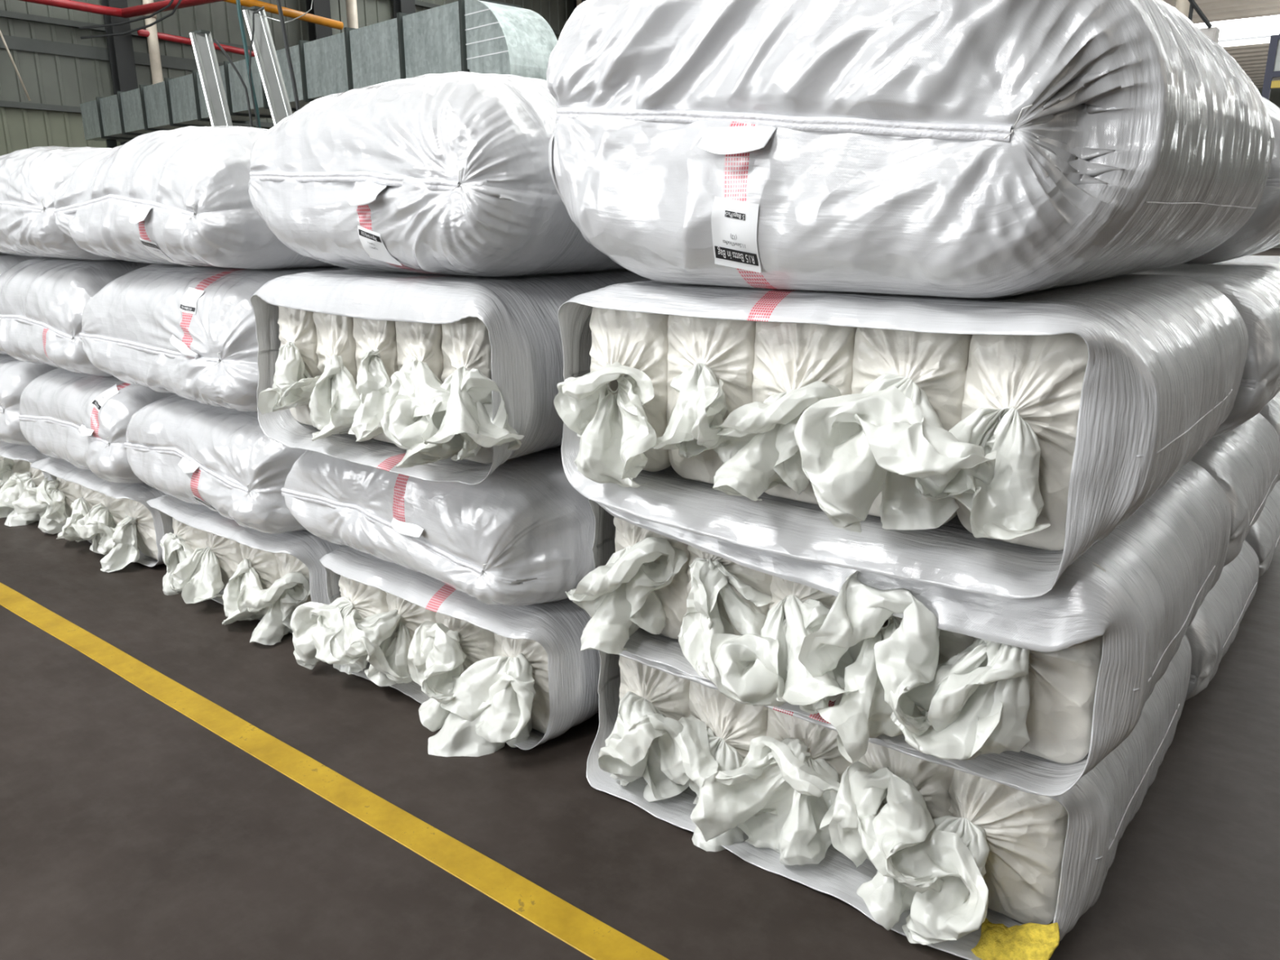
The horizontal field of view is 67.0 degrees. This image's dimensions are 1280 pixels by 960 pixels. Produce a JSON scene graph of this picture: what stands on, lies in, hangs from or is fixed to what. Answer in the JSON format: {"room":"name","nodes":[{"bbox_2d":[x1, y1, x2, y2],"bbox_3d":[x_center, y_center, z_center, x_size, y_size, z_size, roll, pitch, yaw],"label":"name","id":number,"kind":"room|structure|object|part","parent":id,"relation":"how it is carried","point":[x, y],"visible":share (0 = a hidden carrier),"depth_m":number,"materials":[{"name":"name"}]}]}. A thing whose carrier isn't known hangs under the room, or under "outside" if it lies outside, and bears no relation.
{"room":"warehouse","nodes":[
{"label":"warehouse","id":0,"kind":"room"},
{"bbox_2d":[0,30,31,101],"bbox_3d":[-10.957,-7.368,16.844,0.036,1.410,0.435,12,19,37],"label":"rod","id":1,"kind":"object","parent":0,"point":[1,34],"visible":1,"depth_m":16.91,"materials":[{"name":"beige plastic"}]},
{"bbox_2d":[79,0,173,29],"bbox_3d":[-5.208,-4.834,9.900,1.002,0.467,0.062,-6,16,-20],"label":"cable","id":2,"kind":"object","parent":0,"point":[171,1],"visible":1,"depth_m":9.91,"materials":[{"name":"black rubber"}]},
{"bbox_2d":[80,0,182,39],"bbox_3d":[-5.178,-4.794,9.924,1.065,0.556,0.060,-6,16,-20],"label":"cable","id":3,"kind":"object","parent":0,"point":[180,1],"visible":1,"depth_m":9.95,"materials":[{"name":"black rubber"}]},
{"bbox_2d":[222,0,343,30],"bbox_3d":[-7.456,-9.640,19.833,0.170,0.350,3.110,12,19,37],"label":"gas pipe","id":4,"kind":"object","parent":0,"point":[268,7],"visible":0.8,"depth_m":20.07,"materials":[{"name":"orange metal"}]},
{"bbox_2d":[0,0,573,155],"bbox_3d":[0.110,-11.493,31.093,0.050,9.000,72.101,12,19,37],"label":"wall","id":5,"kind":"structure","parent":0,"point":[46,78],"depth_m":18.27,"materials":[{"name":"grey metal"}]},
{"bbox_2d":[0,35,223,71],"bbox_3d":[1.954,-12.144,33.302,0.030,0.220,66.000,12,19,37],"label":"trim","id":6,"kind":"structure","parent":5,"relation":"attached to","point":[19,43],"depth_m":18.05,"materials":[{"name":"metal"}]},
{"bbox_2d":[0,0,561,128],"bbox_3d":[1.985,-12.620,33.148,0.120,3.200,66.000,12,19,37],"label":"trim","id":7,"kind":"structure","parent":5,"relation":"attached to","point":[3,14],"depth_m":17.76,"materials":[{"name":"metal"}]},
{"bbox_2d":[0,248,1279,959],"bbox_3d":[11.847,-4.715,23.296,30.000,0.001,72.000,12,19,37],"label":"floor","id":8,"kind":"structure","parent":0,"point":[131,828],"depth_m":2.51,"materials":[{"name":"grey concrete"}]},
{"bbox_2d":[0,440,52,480],"bbox_3d":[-3.133,-0.170,5.775,1.147,0.397,1.391,12,19,37],"label":"bale","id":9,"kind":"object","parent":8,"relation":"on","point":[27,453],"visible":0.02,"depth_m":5.01},
{"bbox_2d":[0,457,30,518],"bbox_3d":[-3.242,-0.054,5.384,0.338,0.395,0.779,12,19,37],"label":"pack","id":10,"kind":"object","parent":9,"relation":"in","point":[8,467],"visible":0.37,"depth_m":5.19},
{"bbox_2d":[0,462,44,526],"bbox_3d":[-3.074,-0.005,5.262,0.264,0.426,0.778,12,19,37],"label":"pack","id":11,"kind":"object","parent":9,"relation":"in","point":[12,490],"visible":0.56,"depth_m":5.05},
{"bbox_2d":[0,354,57,446],"bbox_3d":[-3.069,-0.561,5.578,1.151,0.456,1.449,12,19,37],"label":"bale","id":12,"kind":"object","parent":9,"relation":"on","point":[15,375],"visible":0.12,"depth_m":4.80},
{"bbox_2d":[0,253,40,355],"bbox_3d":[-3.183,-1.054,5.543,1.156,0.506,1.427,12,19,37],"label":"bale","id":13,"kind":"object","parent":12,"relation":"on","point":[7,261],"visible":0.02,"depth_m":4.84},
{"bbox_2d":[12,476,81,533],"bbox_3d":[-2.814,0.026,5.080,0.398,0.390,0.746,12,19,37],"label":"pack","id":14,"kind":"object","parent":8,"relation":"on","point":[53,500],"visible":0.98,"depth_m":4.85},
{"bbox_2d":[30,457,165,567],"bbox_3d":[-2.232,0.017,5.088,1.173,0.398,1.394,12,19,37],"label":"bale","id":15,"kind":"object","parent":8,"relation":"on","point":[61,468],"visible":0.06,"depth_m":4.41},
{"bbox_2d":[56,485,106,542],"bbox_3d":[-2.562,0.073,4.876,0.265,0.374,0.762,12,19,37],"label":"pack","id":16,"kind":"object","parent":15,"relation":"in","point":[81,507],"visible":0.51,"depth_m":4.67},
{"bbox_2d":[18,368,173,483],"bbox_3d":[-2.174,-0.374,4.888,1.128,0.456,1.467,12,19,37],"label":"bale","id":17,"kind":"object","parent":15,"relation":"on","point":[82,420],"visible":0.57,"depth_m":4.27,"materials":[{"name":"white plastic"}]},
{"bbox_2d":[0,257,159,376],"bbox_3d":[-2.304,-0.867,4.854,1.083,0.506,1.462,12,19,37],"label":"bale","id":18,"kind":"object","parent":17,"relation":"on","point":[43,300],"visible":0.4,"depth_m":4.21},
{"bbox_2d":[0,146,118,260],"bbox_3d":[-2.293,-1.335,4.675,1.216,0.482,1.544,12,19,37],"label":"bale","id":19,"kind":"object","parent":18,"relation":"on","point":[30,178],"visible":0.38,"depth_m":3.94},
{"bbox_2d":[69,493,139,555],"bbox_3d":[-2.384,0.111,4.736,0.291,0.374,0.767,10,18,34],"label":"pack","id":20,"kind":"object","parent":15,"relation":"in","point":[96,524],"visible":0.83,"depth_m":4.50},
{"bbox_2d":[97,498,157,572],"bbox_3d":[-2.186,0.155,4.598,0.324,0.386,0.753,12,19,37],"label":"pack","id":21,"kind":"object","parent":15,"relation":"in","point":[122,549],"visible":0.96,"depth_m":4.38},
{"bbox_2d":[101,0,137,145],"bbox_3d":[-9.862,-7.519,18.547,0.290,7.900,0.340,12,19,37],"label":"steel column","id":22,"kind":"structure","parent":8,"relation":"on","point":[120,48],"depth_m":18.31,"materials":[{"name":"grey metal"}]},
{"bbox_2d":[17,0,123,17],"bbox_3d":[-13.775,-7.318,12.841,0.276,0.250,13.523,12,19,37],"label":"pipe","id":23,"kind":"object","parent":22,"relation":"attached to","point":[68,4],"visible":1,"depth_m":17.42,"materials":[{"name":"red metal"}]},
{"bbox_2d":[121,0,226,18],"bbox_3d":[-1.343,-7.302,12.975,19.365,0.170,0.213,9,18,31],"label":"pipe","id":24,"kind":"object","parent":23,"relation":"attached to","point":[150,8],"visible":1,"depth_m":17.31,"materials":[{"name":"red metal"}]},
{"bbox_2d":[142,0,163,84],"bbox_3d":[-9.285,-7.550,18.661,0.224,7.900,0.230,12,19,37],"label":"downpipe","id":25,"kind":"object","parent":8,"relation":"on","point":[153,39],"visible":0.14,"depth_m":18.42,"materials":[{"name":"beige plastic"}]},
{"bbox_2d":[137,29,255,57],"bbox_3d":[-8.249,-8.734,19.704,0.120,0.320,3.856,12,19,37],"label":"pipe","id":26,"kind":"object","parent":25,"relation":"attached to","point":[143,33],"visible":0.52,"depth_m":18.84,"materials":[{"name":"red metal"}]},
{"bbox_2d":[189,30,232,126],"bbox_3d":[-2.451,-1.408,6.125,0.458,2.625,0.132,-3,15,-11],"label":"post","id":27,"kind":"object","parent":8,"relation":"on","point":[202,41],"visible":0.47,"depth_m":5.81,"materials":[{"name":"metal"}]},
{"bbox_2d":[213,39,253,127],"bbox_3d":[-2.371,-1.368,6.048,0.270,2.550,0.068,-7,17,-25],"label":"cable","id":28,"kind":"object","parent":27,"relation":"hanging from","point":[215,40],"visible":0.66,"depth_m":5.75,"materials":[{"name":"black rubber"}]},
{"bbox_2d":[146,494,345,633],"bbox_3d":[-1.290,0.208,4.367,1.208,0.408,1.396,12,19,37],"label":"bale","id":29,"kind":"object","parent":8,"relation":"on","point":[309,548],"visible":0.1,"depth_m":3.65},
{"bbox_2d":[160,517,208,595],"bbox_3d":[-1.807,0.235,4.339,0.295,0.426,0.710,12,19,37],"label":"pack","id":30,"kind":"object","parent":29,"relation":"in","point":[177,546],"visible":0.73,"depth_m":4.13},
{"bbox_2d":[169,531,242,603],"bbox_3d":[-1.626,0.261,4.162,0.269,0.384,0.765,12,19,37],"label":"pack","id":31,"kind":"object","parent":29,"relation":"in","point":[202,575],"visible":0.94,"depth_m":3.97},
{"bbox_2d":[124,393,307,533],"bbox_3d":[-1.273,-0.194,4.205,1.153,0.446,1.457,12,19,37],"label":"bale","id":32,"kind":"object","parent":29,"relation":"on","point":[221,460],"visible":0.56,"depth_m":3.60,"materials":[{"name":"white plastic"}]},
{"bbox_2d":[79,263,351,412],"bbox_3d":[-1.360,-0.672,4.133,1.348,0.506,1.505,12,19,37],"label":"bale","id":33,"kind":"object","parent":32,"relation":"on","point":[188,332],"visible":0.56,"depth_m":3.50,"materials":[{"name":"white plastic"}]},
{"bbox_2d":[53,125,335,269],"bbox_3d":[-1.340,-1.147,3.943,1.272,0.502,1.597,12,19,37],"label":"bale","id":34,"kind":"object","parent":33,"relation":"on","point":[180,196],"visible":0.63,"depth_m":3.29,"materials":[{"name":"white plastic"}]},
{"bbox_2d":[222,543,280,625],"bbox_3d":[-1.407,0.314,4.003,0.290,0.402,0.757,12,19,37],"label":"pack","id":35,"kind":"object","parent":29,"relation":"in","point":[258,570],"visible":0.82,"depth_m":3.78},
{"bbox_2d":[244,552,311,644],"bbox_3d":[-1.215,0.357,3.852,0.301,0.406,0.767,12,19,37],"label":"pack","id":36,"kind":"object","parent":29,"relation":"in","point":[278,602],"visible":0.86,"depth_m":3.62},
{"bbox_2d":[235,0,261,128],"bbox_3d":[-2.471,-1.881,6.343,0.129,3.387,0.042,-10,18,-31],"label":"hanging cable","id":37,"kind":"object","parent":8,"relation":"on","point":[237,2],"visible":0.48,"depth_m":6.10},
{"bbox_2d":[242,5,292,125],"bbox_3d":[-2.068,-1.501,6.201,0.623,2.772,0.140,-4,16,-15],"label":"post","id":38,"kind":"object","parent":8,"relation":"on","point":[263,45],"visible":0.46,"depth_m":5.86,"materials":[{"name":"metal"}]},
{"bbox_2d":[248,6,264,128],"bbox_3d":[-2.273,-1.477,6.062,0.052,2.752,0.149,12,19,37],"label":"cable","id":39,"kind":"object","parent":38,"relation":"hanging from","point":[261,8],"visible":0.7,"depth_m":5.74,"materials":[{"name":"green rubber"}]},
{"bbox_2d":[254,0,312,22],"bbox_3d":[-2.117,-2.833,5.744,0.382,0.228,0.054,-1,15,-3],"label":"cable","id":40,"kind":"object","parent":38,"relation":"hanging from","point":[312,0],"visible":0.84,"depth_m":5.76,"materials":[{"name":"metal"}]},
{"bbox_2d":[275,0,300,111],"bbox_3d":[-2.063,-1.764,5.909,0.152,3.387,0.038,-9,18,-30],"label":"hanging cable","id":41,"kind":"object","parent":8,"relation":"on","point":[278,2],"visible":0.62,"depth_m":5.69,"materials":[{"name":"black rubber"}]},
{"bbox_2d":[80,0,557,148],"bbox_3d":[-5.095,-3.684,12.926,0.680,3.442,12.112,-14,21,-42],"label":"ventilation duct","id":42,"kind":"object","parent":8,"relation":"on","point":[473,36],"visible":0.57,"depth_m":9.90,"materials":[{"name":"metal"}]},
{"bbox_3d":[-8.966,-6.080,16.398,0.600,0.575,1.010,-14,21,-42],"label":"duct panel","id":43,"kind":"part","parent":42,"relation":"part of","materials":[{"name":"metal"}]},
{"bbox_3d":[-9.050,-4.456,16.928,0.152,2.836,0.160,12,19,37],"label":"support post","id":44,"kind":"part","parent":42,"relation":"part of","materials":[{"name":"black metal"}]},
{"bbox_3d":[-8.241,-5.885,15.679,0.600,0.575,1.010,-14,21,-42],"label":"duct panel","id":45,"kind":"part","parent":42,"relation":"part of","materials":[{"name":"metal"}]},
{"bbox_3d":[-7.516,-5.690,14.960,0.600,0.575,1.010,-14,21,-42],"label":"duct panel","id":46,"kind":"part","parent":42,"relation":"part of","materials":[{"name":"metal"}]},
{"bbox_3d":[-6.791,-5.495,14.241,0.600,0.575,1.010,-14,21,-42],"label":"duct panel","id":47,"kind":"part","parent":42,"relation":"part of","materials":[{"name":"metal"}]},
{"bbox_3d":[-6.066,-5.300,13.521,0.600,0.575,1.010,-14,21,-42],"label":"duct panel","id":48,"kind":"part","parent":42,"relation":"part of","materials":[{"name":"metal"}]},
{"bbox_3d":[-5.341,-5.104,12.802,0.600,0.575,1.010,-14,21,-42],"label":"duct panel","id":49,"kind":"part","parent":42,"relation":"part of","materials":[{"name":"metal"}]},
{"bbox_3d":[-4.616,-4.909,12.083,0.600,0.575,1.010,-14,21,-42],"label":"duct panel","id":50,"kind":"part","parent":42,"relation":"part of","materials":[{"name":"metal"}]},
{"bbox_3d":[-3.891,-4.714,11.364,0.600,0.575,1.010,-14,21,-42],"label":"duct panel","id":51,"kind":"part","parent":42,"relation":"part of","materials":[{"name":"metal"}]},
{"bbox_3d":[-3.166,-4.519,10.644,0.600,0.575,1.010,-14,21,-42],"label":"duct panel","id":52,"kind":"part","parent":42,"relation":"part of","materials":[{"name":"metal"}]},
{"bbox_3d":[-2.441,-4.324,9.925,0.600,0.575,1.010,-14,21,-42],"label":"duct panel","id":53,"kind":"part","parent":42,"relation":"part of","materials":[{"name":"metal"}]},
{"bbox_3d":[-1.716,-4.129,9.206,0.600,0.575,1.010,-14,21,-42],"label":"duct panel","id":54,"kind":"part","parent":42,"relation":"part of","materials":[{"name":"metal"}]},
{"bbox_2d":[305,0,332,41],"bbox_3d":[-7.110,-8.434,21.922,0.290,7.900,0.420,12,19,37],"label":"steel column","id":55,"kind":"structure","parent":8,"relation":"on","point":[322,8],"depth_m":21.36,"materials":[{"name":"grey metal"}]},
{"bbox_2d":[0,582,669,959],"bbox_3d":[-4.169,0.190,5.213,16.001,0.002,0.104,12,19,36],"label":"floor line","id":56,"kind":"object","parent":8,"relation":"on","point":[591,936],"depth_m":2.64,"materials":[{"name":"yellow paint"}]},
{"bbox_2d":[345,0,358,28],"bbox_3d":[-6.441,-8.496,22.150,0.273,7.900,0.280,12,19,37],"label":"downpipe","id":57,"kind":"object","parent":8,"relation":"on","point":[351,5],"visible":0.02,"depth_m":21.55,"materials":[{"name":"beige plastic"}]},
{"bbox_2d":[393,0,415,18],"bbox_3d":[-5.626,-8.928,23.742,0.290,7.900,0.420,12,19,37],"label":"steel column","id":58,"kind":"structure","parent":8,"relation":"on","point":[407,6],"depth_m":23.04,"materials":[{"name":"grey metal"}]},
{"bbox_2d":[319,546,599,750],"bbox_3d":[-0.309,0.397,3.633,1.211,0.428,1.375,12,19,37],"label":"bale","id":59,"kind":"object","parent":8,"relation":"on","point":[557,626],"visible":0.18,"depth_m":2.91},
{"bbox_2d":[289,575,387,674],"bbox_3d":[-0.877,0.426,3.552,0.321,0.423,0.782,12,19,37],"label":"pack","id":60,"kind":"object","parent":59,"relation":"in","point":[318,630],"visible":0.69,"depth_m":3.35},
{"bbox_2d":[342,591,436,686],"bbox_3d":[-0.679,0.457,3.404,0.292,0.404,0.774,12,19,37],"label":"pack","id":61,"kind":"object","parent":59,"relation":"in","point":[386,637],"visible":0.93,"depth_m":3.17},
{"bbox_2d":[280,445,595,605],"bbox_3d":[-0.322,-0.017,3.486,1.242,0.441,1.470,12,19,37],"label":"bale","id":62,"kind":"object","parent":59,"relation":"on","point":[523,535],"visible":0.52,"depth_m":2.79,"materials":[{"name":"white plastic"}]},
{"bbox_2d":[249,269,651,484],"bbox_3d":[-0.385,-0.453,3.333,1.168,0.540,1.472,12,19,37],"label":"bale","id":63,"kind":"object","parent":62,"relation":"on","point":[519,314],"visible":0.46,"depth_m":2.68},
{"bbox_2d":[257,306,320,426],"bbox_3d":[-0.947,-0.433,3.222,0.283,0.464,0.725,12,19,37],"label":"pack","id":64,"kind":"object","parent":63,"relation":"in","point":[296,375],"visible":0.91,"depth_m":3.01},
{"bbox_2d":[308,311,360,440],"bbox_3d":[-0.774,-0.399,3.097,0.320,0.464,0.714,12,19,37],"label":"pack","id":65,"kind":"object","parent":63,"relation":"in","point":[335,400],"visible":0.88,"depth_m":2.87},
{"bbox_2d":[348,317,398,444],"bbox_3d":[-0.624,-0.365,2.974,0.317,0.464,0.731,12,19,37],"label":"pack","id":66,"kind":"object","parent":63,"relation":"in","point":[375,356],"visible":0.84,"depth_m":2.73},
{"bbox_2d":[378,320,464,467],"bbox_3d":[-0.510,-0.325,2.825,0.366,0.464,0.840,4,16,14],"label":"pack","id":67,"kind":"object","parent":63,"relation":"in","point":[420,358],"visible":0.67,"depth_m":2.64},
{"bbox_2d":[248,71,626,276],"bbox_3d":[-0.345,-0.983,3.170,1.141,0.561,1.563,12,19,37],"label":"bale","id":68,"kind":"object","parent":63,"relation":"on","point":[447,173],"visible":0.75,"depth_m":2.54,"materials":[{"name":"white plastic"}]},
{"bbox_2d":[380,316,524,463],"bbox_3d":[-0.326,-0.290,2.697,0.356,0.464,0.816,12,19,37],"label":"pack","id":69,"kind":"object","parent":63,"relation":"in","point":[466,349],"visible":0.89,"depth_m":2.51},
{"bbox_2d":[407,612,494,731],"bbox_3d":[-0.461,0.508,3.228,0.284,0.411,0.792,12,19,37],"label":"pack","id":70,"kind":"object","parent":59,"relation":"in","point":[441,651],"visible":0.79,"depth_m":3.00},
{"bbox_2d":[427,632,549,756],"bbox_3d":[-0.309,0.569,3.100,0.383,0.462,0.824,12,19,37],"label":"pack","id":71,"kind":"object","parent":59,"relation":"in","point":[500,699],"visible":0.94,"depth_m":2.88},
{"bbox_2d":[573,0,586,11],"bbox_3d":[-1.606,-10.266,28.672,0.290,7.900,0.600,12,19,37],"label":"steel column","id":72,"kind":"structure","parent":8,"relation":"on","point":[574,1],"depth_m":27.62,"materials":[{"name":"grey metal"}]},
{"bbox_2d":[586,634,1191,959],"bbox_3d":[0.727,0.613,2.816,1.393,0.438,1.343,12,19,37],"label":"bale","id":73,"kind":"object","parent":8,"relation":"on","point":[1101,804],"visible":0.2,"depth_m":2.32},
{"bbox_2d":[598,655,689,801],"bbox_3d":[0.140,0.612,2.852,0.331,0.434,0.802,7,17,24],"label":"pack","id":74,"kind":"object","parent":73,"relation":"in","point":[642,743],"visible":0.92,"depth_m":2.61},
{"bbox_2d":[674,680,777,851],"bbox_3d":[0.334,0.657,2.728,0.333,0.458,0.765,8,17,26],"label":"pack","id":75,"kind":"object","parent":73,"relation":"in","point":[717,733],"visible":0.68,"depth_m":2.51},
{"bbox_2d":[690,707,852,866],"bbox_3d":[0.503,0.687,2.559,0.367,0.427,0.818,12,19,37],"label":"pack","id":76,"kind":"object","parent":73,"relation":"in","point":[796,770],"visible":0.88,"depth_m":2.37},
{"bbox_2d":[828,742,954,930],"bbox_3d":[0.725,0.730,2.399,0.294,0.426,0.806,12,19,37],"label":"pack","id":77,"kind":"object","parent":73,"relation":"in","point":[906,792],"visible":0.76,"depth_m":2.19},
{"bbox_2d":[587,460,1231,796],"bbox_3d":[0.753,0.184,2.699,1.417,0.480,1.314,12,19,37],"label":"bale","id":78,"kind":"object","parent":73,"relation":"on","point":[1161,564],"visible":0.34,"depth_m":2.01},
{"bbox_2d":[564,516,689,653],"bbox_3d":[0.100,0.172,2.717,0.326,0.441,0.785,12,19,37],"label":"pack","id":79,"kind":"object","parent":78,"relation":"in","point":[642,584],"visible":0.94,"depth_m":2.50},
{"bbox_2d":[678,545,775,679],"bbox_3d":[0.367,0.212,2.564,0.307,0.438,0.705,12,19,37],"label":"pack","id":80,"kind":"object","parent":78,"relation":"in","point":[725,596],"visible":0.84,"depth_m":2.36},
{"bbox_2d":[706,575,857,714],"bbox_3d":[0.508,0.258,2.396,0.388,0.438,0.813,12,19,37],"label":"pack","id":81,"kind":"object","parent":78,"relation":"in","point":[766,668],"visible":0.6,"depth_m":2.20},
{"bbox_2d":[798,570,973,763],"bbox_3d":[0.655,0.301,2.288,0.380,0.465,0.803,12,19,37],"label":"pack","id":82,"kind":"object","parent":78,"relation":"in","point":[892,655],"visible":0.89,"depth_m":2.04},
{"bbox_2d":[557,274,1248,599],"bbox_3d":[0.721,-0.248,2.592,1.415,0.568,1.369,12,19,37],"label":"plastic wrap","id":83,"kind":"object","parent":78,"relation":"on","point":[1167,355],"visible":0.53,"depth_m":1.99,"materials":[{"name":"white plastic"}]},
{"bbox_2d":[553,306,671,488],"bbox_3d":[0.097,-0.257,2.532,0.360,0.466,0.803,12,19,37],"label":"pack","id":84,"kind":"object","parent":83,"relation":"in","point":[617,410],"visible":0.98,"depth_m":2.37},
{"bbox_2d":[651,315,755,484],"bbox_3d":[0.274,-0.235,2.414,0.281,0.446,0.772,12,19,37],"label":"pack","id":85,"kind":"object","parent":83,"relation":"in","point":[711,361],"visible":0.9,"depth_m":2.21},
{"bbox_2d":[709,321,857,504],"bbox_3d":[0.439,-0.198,2.278,0.325,0.446,0.790,12,19,37],"label":"pack","id":86,"kind":"object","parent":83,"relation":"in","point":[797,366],"visible":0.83,"depth_m":2.07},
{"bbox_2d":[794,327,996,533],"bbox_3d":[0.688,-0.145,2.080,0.389,0.446,0.810,12,19,37],"label":"pack","id":87,"kind":"object","parent":83,"relation":"in","point":[864,451],"visible":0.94,"depth_m":1.90},
{"bbox_2d":[546,0,1274,297],"bbox_3d":[0.792,-0.891,2.523,1.318,0.702,1.811,12,19,37],"label":"bale","id":88,"kind":"object","parent":83,"relation":"on","point":[960,148],"visible":1,"depth_m":1.83,"materials":[{"name":"white plastic"}]},
{"bbox_2d":[915,333,1088,551],"bbox_3d":[0.832,-0.124,2.002,0.282,0.446,0.752,12,19,37],"label":"pack","id":89,"kind":"object","parent":83,"relation":"in","point":[1021,401],"visible":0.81,"depth_m":1.80},
{"bbox_2d":[890,562,1106,764],"bbox_3d":[0.860,0.323,2.154,0.386,0.438,0.762,12,19,37],"label":"pack","id":90,"kind":"object","parent":78,"relation":"in","point":[988,697],"visible":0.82,"depth_m":1.94},
{"bbox_2d":[857,768,1067,959],"bbox_3d":[0.834,0.748,2.326,0.452,0.421,0.770,9,18,31],"label":"pack","id":91,"kind":"object","parent":73,"relation":"in","point":[999,848],"visible":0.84,"depth_m":2.10,"materials":[{"name":"white fabric"}]},
{"bbox_2d":[1175,0,1190,17],"bbox_3d":[5.484,-5.110,9.667,0.150,7.900,0.150,12,19,37],"label":"round column","id":92,"kind":"structure","parent":8,"relation":"on","point":[1183,6],"depth_m":9.71,"materials":[{"name":"beige metal"}]},
{"bbox_2d":[1187,0,1212,28],"bbox_3d":[5.227,-2.798,9.357,0.365,3.600,0.280,12,19,37],"label":"stand","id":93,"kind":"object","parent":8,"relation":"on","point":[1193,5],"visible":0.22,"depth_m":8.88,"materials":[{"name":"metal"}]},
{"bbox_2d":[1199,26,1219,43],"bbox_3d":[5.256,-4.098,9.004,0.200,0.180,0.185,12,19,37],"label":"base cabinet","id":94,"kind":"object","parent":93,"relation":"on","point":[1213,33],"visible":0.29,"depth_m":8.90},
{"bbox_3d":[5.201,-4.079,8.936,0.170,0.150,0.006,12,19,37],"label":"cabinet door","id":95,"kind":"part","parent":94,"relation":"part of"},
{"bbox_2d":[1185,539,1259,700],"bbox_3d":[1.523,0.359,3.769,1.429,0.424,1.146,12,19,37],"label":"bale","id":96,"kind":"object","parent":8,"relation":"on","point":[1215,626],"visible":0.09,"depth_m":3.13},
{"bbox_2d":[1191,413,1279,566],"bbox_3d":[1.524,-0.071,3.649,1.436,0.461,1.187,12,19,37],"label":"bale","id":97,"kind":"object","parent":96,"relation":"on","point":[1244,460],"visible":0.12,"depth_m":3.01},
{"bbox_2d":[1130,263,1279,437],"bbox_3d":[1.555,-0.537,3.551,1.462,0.481,1.264,12,19,37],"label":"bale","id":98,"kind":"object","parent":97,"relation":"on","point":[1254,291],"visible":0.13,"depth_m":2.74},
{"bbox_2d":[1180,96,1279,264],"bbox_3d":[1.765,-1.151,3.699,1.364,0.588,1.076,12,19,37],"label":"bale","id":99,"kind":"object","parent":98,"relation":"on","point":[1260,233],"visible":0.06,"depth_m":3.02},
{"bbox_2d":[1244,480,1279,577],"bbox_3d":[2.300,0.101,4.719,1.436,0.424,1.134,12,19,37],"label":"bale","id":100,"kind":"object","parent":8,"relation":"on","point":[1264,536],"visible":0.05,"depth_m":3.96},
{"bbox_2d":[1259,391,1279,483],"bbox_3d":[2.301,-0.327,4.589,1.452,0.461,1.153,12,19,37],"label":"bale","id":101,"kind":"object","parent":100,"relation":"on","point":[1271,411],"visible":0.02,"depth_m":3.80},
{"bbox_2d":[1208,255,1279,271],"bbox_3d":[2.309,-0.786,4.470,1.452,0.481,1.131,12,19,37],"label":"bale","id":102,"kind":"object","parent":101,"relation":"on","point":[1273,262],"visible":0.02,"depth_m":3.89},
{"bbox_2d":[1261,33,1279,100],"bbox_3d":[4.780,-1.875,7.388,0.340,2.850,0.050,12,19,37],"label":"notice board","id":103,"kind":"object","parent":8,"relation":"on","point":[1272,69],"visible":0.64,"depth_m":7.13,"materials":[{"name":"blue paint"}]},
{"bbox_3d":[4.780,-2.913,7.107,0.240,0.050,0.040,12,19,37],"label":"frame rail","id":104,"kind":"part","parent":103,"relation":"part of","materials":[{"name":"yellow paint"}]},
{"bbox_3d":[4.780,-2.980,7.088,0.240,0.040,0.050,12,19,37],"label":"frame rail","id":105,"kind":"part","parent":103,"relation":"part of","materials":[{"name":"metal"}]},
{"bbox_3d":[4.780,-3.106,7.054,0.240,0.220,0.020,12,19,37],"label":"board panel","id":106,"kind":"part","parent":103,"relation":"part of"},
{"bbox_2d":[1162,0,1279,23],"bbox_3d":[17.404,-14.371,27.992,30.000,0.220,11.930,12,19,37],"label":"ceiling","id":107,"kind":"structure","parent":0,"point":[1215,11],"depth_m":31.09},
{"bbox_2d":[1194,14,1279,39],"bbox_3d":[22.669,-16.278,34.408,29.900,0.060,5.200,12,19,37],"label":"window","id":108,"kind":"structure","parent":107,"relation":"attached to","point":[1265,25],"depth_m":35.15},
{"bbox_2d":[1217,36,1279,88],"bbox_3d":[29.243,-18.311,42.512,30.000,0.220,15.600,12,19,37],"label":"wall","id":109,"kind":"structure","parent":0,"point":[1251,55],"depth_m":39.88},
{"bbox_2d":[1257,88,1279,248],"bbox_3d":[34.172,-16.100,49.602,30.000,8.300,0.100,12,19,37],"label":"wall","id":110,"kind":"structure","parent":0,"point":[1274,98],"depth_m":49.78,"materials":[{"name":"grey"}]},
{"bbox_3d":[9.420,-11.715,18.201,30.000,0.220,10.250,12,19,37],"label":"ceiling","id":111,"kind":"structure","parent":0,"visible":0},
{"bbox_2d":[576,0,581,7],"bbox_3d":[-1.701,-12.875,27.119,0.140,2.050,0.140,12,19,37],"label":"conduit","id":112,"kind":"object","parent":111,"relation":"attached to","point":[578,2],"visible":0.02,"depth_m":26.95,"materials":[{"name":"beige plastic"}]}
]}

